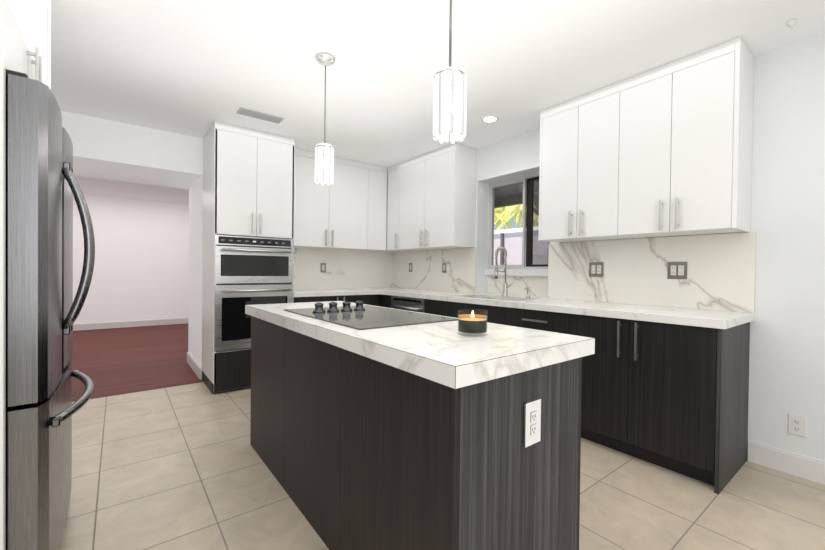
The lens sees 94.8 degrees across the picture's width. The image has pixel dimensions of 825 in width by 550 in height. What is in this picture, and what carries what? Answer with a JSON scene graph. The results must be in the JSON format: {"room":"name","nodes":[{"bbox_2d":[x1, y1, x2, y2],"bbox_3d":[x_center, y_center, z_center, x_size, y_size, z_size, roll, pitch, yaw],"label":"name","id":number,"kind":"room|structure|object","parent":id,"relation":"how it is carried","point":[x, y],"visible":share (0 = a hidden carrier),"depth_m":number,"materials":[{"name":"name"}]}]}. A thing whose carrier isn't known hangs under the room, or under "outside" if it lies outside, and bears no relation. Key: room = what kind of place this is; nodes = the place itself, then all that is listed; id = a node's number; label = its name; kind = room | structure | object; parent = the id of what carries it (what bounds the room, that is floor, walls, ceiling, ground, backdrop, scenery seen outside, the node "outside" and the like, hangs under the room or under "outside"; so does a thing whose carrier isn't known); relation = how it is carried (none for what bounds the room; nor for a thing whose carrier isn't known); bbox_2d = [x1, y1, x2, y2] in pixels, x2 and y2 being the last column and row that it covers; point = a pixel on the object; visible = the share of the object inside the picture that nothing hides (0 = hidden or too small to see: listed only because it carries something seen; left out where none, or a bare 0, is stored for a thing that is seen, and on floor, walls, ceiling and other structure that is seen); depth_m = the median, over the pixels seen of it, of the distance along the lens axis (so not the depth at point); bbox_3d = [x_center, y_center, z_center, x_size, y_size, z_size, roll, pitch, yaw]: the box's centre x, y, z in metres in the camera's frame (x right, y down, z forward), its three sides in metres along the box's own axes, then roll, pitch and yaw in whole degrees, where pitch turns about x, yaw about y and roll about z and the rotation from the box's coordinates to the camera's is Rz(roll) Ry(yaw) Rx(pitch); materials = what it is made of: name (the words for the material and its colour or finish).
{"room":"kitchen","nodes":[
{"label":"kitchen","id":0,"kind":"room"},
{"bbox_2d":[73,194,188,323],"bbox_3d":[-5.352,-0.234,7.708,8.160,2.502,0.280,0,1,-38],"label":"wall","id":1,"kind":"structure","parent":0,"point":[141,268],"depth_m":7.44,"materials":[{"name":"paint"}]},
{"bbox_2d":[73,318,187,330],"bbox_3d":[-5.274,0.959,7.604,7.600,0.120,0.015,0,1,-38],"label":"baseboard","id":2,"kind":"structure","parent":1,"relation":"attached to","point":[103,325],"depth_m":7.38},
{"bbox_2d":[72,323,202,401],"bbox_3d":[-3.867,1.083,5.791,7.600,0.060,5.170,0,1,-38],"label":"floor","id":3,"kind":"structure","parent":0,"point":[116,361],"depth_m":4.79,"materials":[{"name":"red wood"}]},
{"bbox_2d":[187,352,201,379],"bbox_3d":[-2.496,1.021,4.323,0.015,0.125,0.946,0,1,-38],"label":"baseboard","id":4,"kind":"structure","parent":3,"relation":"on","point":[191,361],"depth_m":4.22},
{"bbox_2d":[61,111,377,366],"bbox_3d":[-2.326,-0.167,4.431,4.440,2.502,0.950,0,1,-38],"label":"wall","id":5,"kind":"structure","parent":0,"point":[112,150],"depth_m":3.77,"materials":[{"name":"white paint"}]},
{"bbox_2d":[294,148,365,250],"bbox_3d":[-1.076,-0.864,4.577,1.050,1.076,0.327,0,1,-38],"label":"upper cabinet","id":6,"kind":"object","parent":0,"relation":"attached to","point":[333,216],"depth_m":4.46,"materials":[{"name":"white wood"}]},
{"bbox_2d":[362,163,385,251],"bbox_3d":[-0.548,-0.862,4.987,0.288,1.076,0.327,0,1,-38],"label":"upper cabinet","id":7,"kind":"object","parent":0,"relation":"attached to","point":[375,175],"depth_m":4.84,"materials":[{"name":"white wood"}]},
{"bbox_2d":[51,0,824,204],"bbox_3d":[-1.824,-1.420,3.170,7.600,0.040,11.740,0,1,-38],"label":"ceiling","id":8,"kind":"structure","parent":0,"point":[195,68],"depth_m":2.39,"materials":[{"name":"paint"}]},
{"bbox_2d":[237,107,283,123],"bbox_3d":[-1.328,-1.391,3.315,0.360,0.008,0.140,0,1,-38],"label":"ceiling vent","id":9,"kind":"object","parent":8,"relation":"in","point":[258,115],"visible":0.98,"depth_m":3.30,"materials":[{"name":"grey metal"}]},
{"bbox_2d":[315,53,334,184],"bbox_3d":[-0.557,-0.981,2.411,0.124,0.794,0.124,0,1,-38],"label":"pendant light","id":10,"kind":"object","parent":8,"relation":"hanging from","point":[322,150],"visible":0.98,"depth_m":2.37,"materials":[{"name":"white glass"}]},
{"bbox_2d":[433,0,466,143],"bbox_3d":[0.134,-0.920,1.332,0.124,0.878,0.124,0,1,-38],"label":"pendant light","id":11,"kind":"object","parent":8,"relation":"hanging from","point":[449,88],"visible":1,"depth_m":1.29,"materials":[{"name":"white glass"}]},
{"bbox_2d":[481,116,498,122],"bbox_3d":[0.682,-1.370,3.338,0.150,0.008,0.150,0,1,-38],"label":"recessed light","id":12,"kind":"object","parent":8,"relation":"in","point":[488,119],"visible":1,"depth_m":3.34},
{"bbox_2d":[786,18,797,28],"bbox_3d":[2.010,-1.325,2.009,0.044,0.040,0.044,0,1,-38],"label":"smoke detector","id":13,"kind":"object","parent":8,"relation":"attached to","point":[791,23],"visible":0.98,"depth_m":2.00,"materials":[{"name":"white plastic"}]},
{"bbox_2d":[60,382,824,549],"bbox_3d":[0.144,1.171,1.474,4.720,0.060,6.570,0,1,-38],"label":"floor","id":14,"kind":"structure","parent":0,"point":[183,467],"depth_m":1.95,"materials":[{"name":"beige tile"}]},
{"bbox_2d":[0,0,50,549],"bbox_3d":[-1.806,-0.127,1.265,0.810,2.498,0.990,0,1,-38],"label":"surround","id":15,"kind":"object","parent":14,"relation":"on","point":[25,36],"visible":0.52,"depth_m":1.22,"materials":[{"name":"white wood"}]},
{"bbox_2d":[5,69,94,549],"bbox_3d":[-1.722,0.246,1.337,0.920,1.752,0.910,0,1,-38],"label":"fridge","id":16,"kind":"object","parent":14,"relation":"on","point":[42,307],"visible":1,"depth_m":1.19,"materials":[{"name":"grey metal"}]},
{"bbox_2d":[202,121,294,393],"bbox_3d":[-1.682,-0.152,3.892,0.738,2.498,0.686,0,1,-38],"label":"tall cabinet","id":17,"kind":"object","parent":14,"relation":"on","point":[248,223],"visible":0.81,"depth_m":3.62,"materials":[{"name":"white wood"}]},
{"bbox_2d":[208,234,293,351],"bbox_3d":[-1.619,0.167,3.810,0.730,1.077,0.469,0,1,-38],"label":"oven","id":18,"kind":"object","parent":17,"relation":"in","point":[244,269],"depth_m":3.60,"materials":[{"name":"grey metal"}]},
{"bbox_2d":[293,296,380,306],"bbox_3d":[-1.004,0.662,4.484,1.050,0.873,0.607,0,1,-38],"label":"base cabinet","id":19,"kind":"object","parent":14,"relation":"on","point":[295,300],"depth_m":4.01,"materials":[{"name":"black wood"}]},
{"bbox_2d":[389,304,424,312],"bbox_3d":[0.171,0.676,4.329,0.611,0.873,0.604,0,1,-38],"label":"base cabinet","id":20,"kind":"object","parent":14,"relation":"on","point":[409,307],"depth_m":4.07,"materials":[{"name":"black wood"}]},
{"bbox_2d":[245,300,594,549],"bbox_3d":[-0.226,0.643,1.937,0.700,0.980,1.970,0,1,-38],"label":"kitchen island","id":21,"kind":"object","parent":14,"relation":"on","point":[372,427],"visible":1,"depth_m":1.27,"materials":[{"name":"black wood"}]},
{"bbox_2d":[457,309,487,336],"bbox_3d":[0.224,0.177,1.416,0.112,0.090,0.112,0,1,-38],"label":"candle","id":22,"kind":"object","parent":21,"relation":"on","point":[475,325],"visible":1,"depth_m":1.38,"materials":[{"name":"black glass"}]},
{"bbox_2d":[425,296,500,323],"bbox_3d":[0.661,0.688,3.698,0.611,0.873,0.993,0,1,-38],"label":"base cabinet","id":23,"kind":"object","parent":14,"relation":"on","point":[436,307],"depth_m":3.50,"materials":[{"name":"black wood"}]},
{"bbox_2d":[501,308,568,333],"bbox_3d":[1.145,0.700,3.075,0.611,0.873,0.585,0,1,-38],"label":"base cabinet","id":24,"kind":"object","parent":14,"relation":"on","point":[558,322],"depth_m":2.85,"materials":[{"name":"black wood"}]},
{"bbox_2d":[569,316,749,493],"bbox_3d":[1.586,0.710,2.506,0.611,0.873,0.855,0,1,-38],"label":"base cabinet","id":25,"kind":"object","parent":14,"relation":"on","point":[673,397],"depth_m":2.21,"materials":[{"name":"black wood"}]},
{"bbox_2d":[297,292,754,327],"bbox_3d":[0.253,0.227,3.365,1.666,0.047,3.902,0,1,-38],"label":"countertop","id":26,"kind":"structure","parent":25,"relation":"on","point":[651,313],"depth_m":2.64,"materials":[{"name":"white stone"}]},
{"bbox_2d":[494,246,530,297],"bbox_3d":[0.944,-0.035,3.595,0.190,0.486,0.314,0,1,-38],"label":"faucet","id":27,"kind":"object","parent":26,"relation":"on","point":[505,293],"depth_m":3.67,"materials":[{"name":"silver metal"}]},
{"bbox_2d":[405,34,824,460],"bbox_3d":[1.587,-0.112,3.241,0.280,2.502,7.630,0,1,-38],"label":"wall","id":28,"kind":"structure","parent":0,"point":[787,355],"depth_m":2.23,"materials":[{"name":"paint"}]},
{"bbox_2d":[294,248,475,299],"bbox_3d":[-0.452,-0.063,4.274,1.666,0.497,1.595,0,1,-38],"label":"backsplash","id":29,"kind":"structure","parent":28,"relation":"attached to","point":[329,274],"depth_m":4.73,"materials":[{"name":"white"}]},
{"bbox_2d":[386,164,401,251],"bbox_3d":[-0.119,-0.857,4.939,0.327,1.076,0.265,0,1,-38],"label":"upper cabinet","id":30,"kind":"object","parent":28,"relation":"attached to","point":[392,172],"depth_m":4.87,"materials":[{"name":"white wood"}]},
{"bbox_2d":[398,143,476,251],"bbox_3d":[0.265,-0.848,4.445,0.327,1.076,0.987,0,1,-38],"label":"upper cabinet","id":31,"kind":"object","parent":28,"relation":"attached to","point":[437,188],"depth_m":4.16,"materials":[{"name":"white wood"}]},
{"bbox_2d":[485,173,549,275],"bbox_3d":[1.133,-0.505,3.920,0.124,1.025,0.890,0,1,-38],"label":"window unit","id":32,"kind":"structure","parent":28,"relation":"in","point":[513,227],"depth_m":3.98,"materials":[{"name":"grey"}]},
{"bbox_2d":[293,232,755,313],"bbox_3d":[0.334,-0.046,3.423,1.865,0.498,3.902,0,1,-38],"label":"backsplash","id":33,"kind":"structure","parent":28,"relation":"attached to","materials":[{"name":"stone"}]},
{"bbox_2d":[538,82,629,242],"bbox_3d":[1.380,-0.821,3.009,0.327,1.076,0.635,0,1,-38],"label":"upper cabinet","id":34,"kind":"object","parent":28,"relation":"attached to","point":[576,169],"depth_m":2.90,"materials":[{"name":"white wood"}]},
{"bbox_2d":[614,37,753,238],"bbox_3d":[1.773,-0.811,2.501,0.331,1.076,0.650,0,1,-38],"label":"upper cabinet","id":35,"kind":"object","parent":28,"relation":"attached to","point":[664,150],"depth_m":2.34,"materials":[{"name":"white wood"}]},
{"bbox_2d":[748,441,824,484],"bbox_3d":[2.846,1.110,1.376,0.015,0.125,2.481,0,1,-38],"label":"baseboard","id":36,"kind":"structure","parent":28,"relation":"attached to","point":[802,466],"depth_m":2.21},
{"bbox_2d":[788,413,806,437],"bbox_3d":[2.219,0.867,2.187,0.008,0.120,0.075,0,1,-38],"label":"outlet","id":37,"kind":"object","parent":28,"relation":"attached to","point":[797,424],"visible":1,"depth_m":2.19,"materials":[{"name":"white plastic"}]}
]}

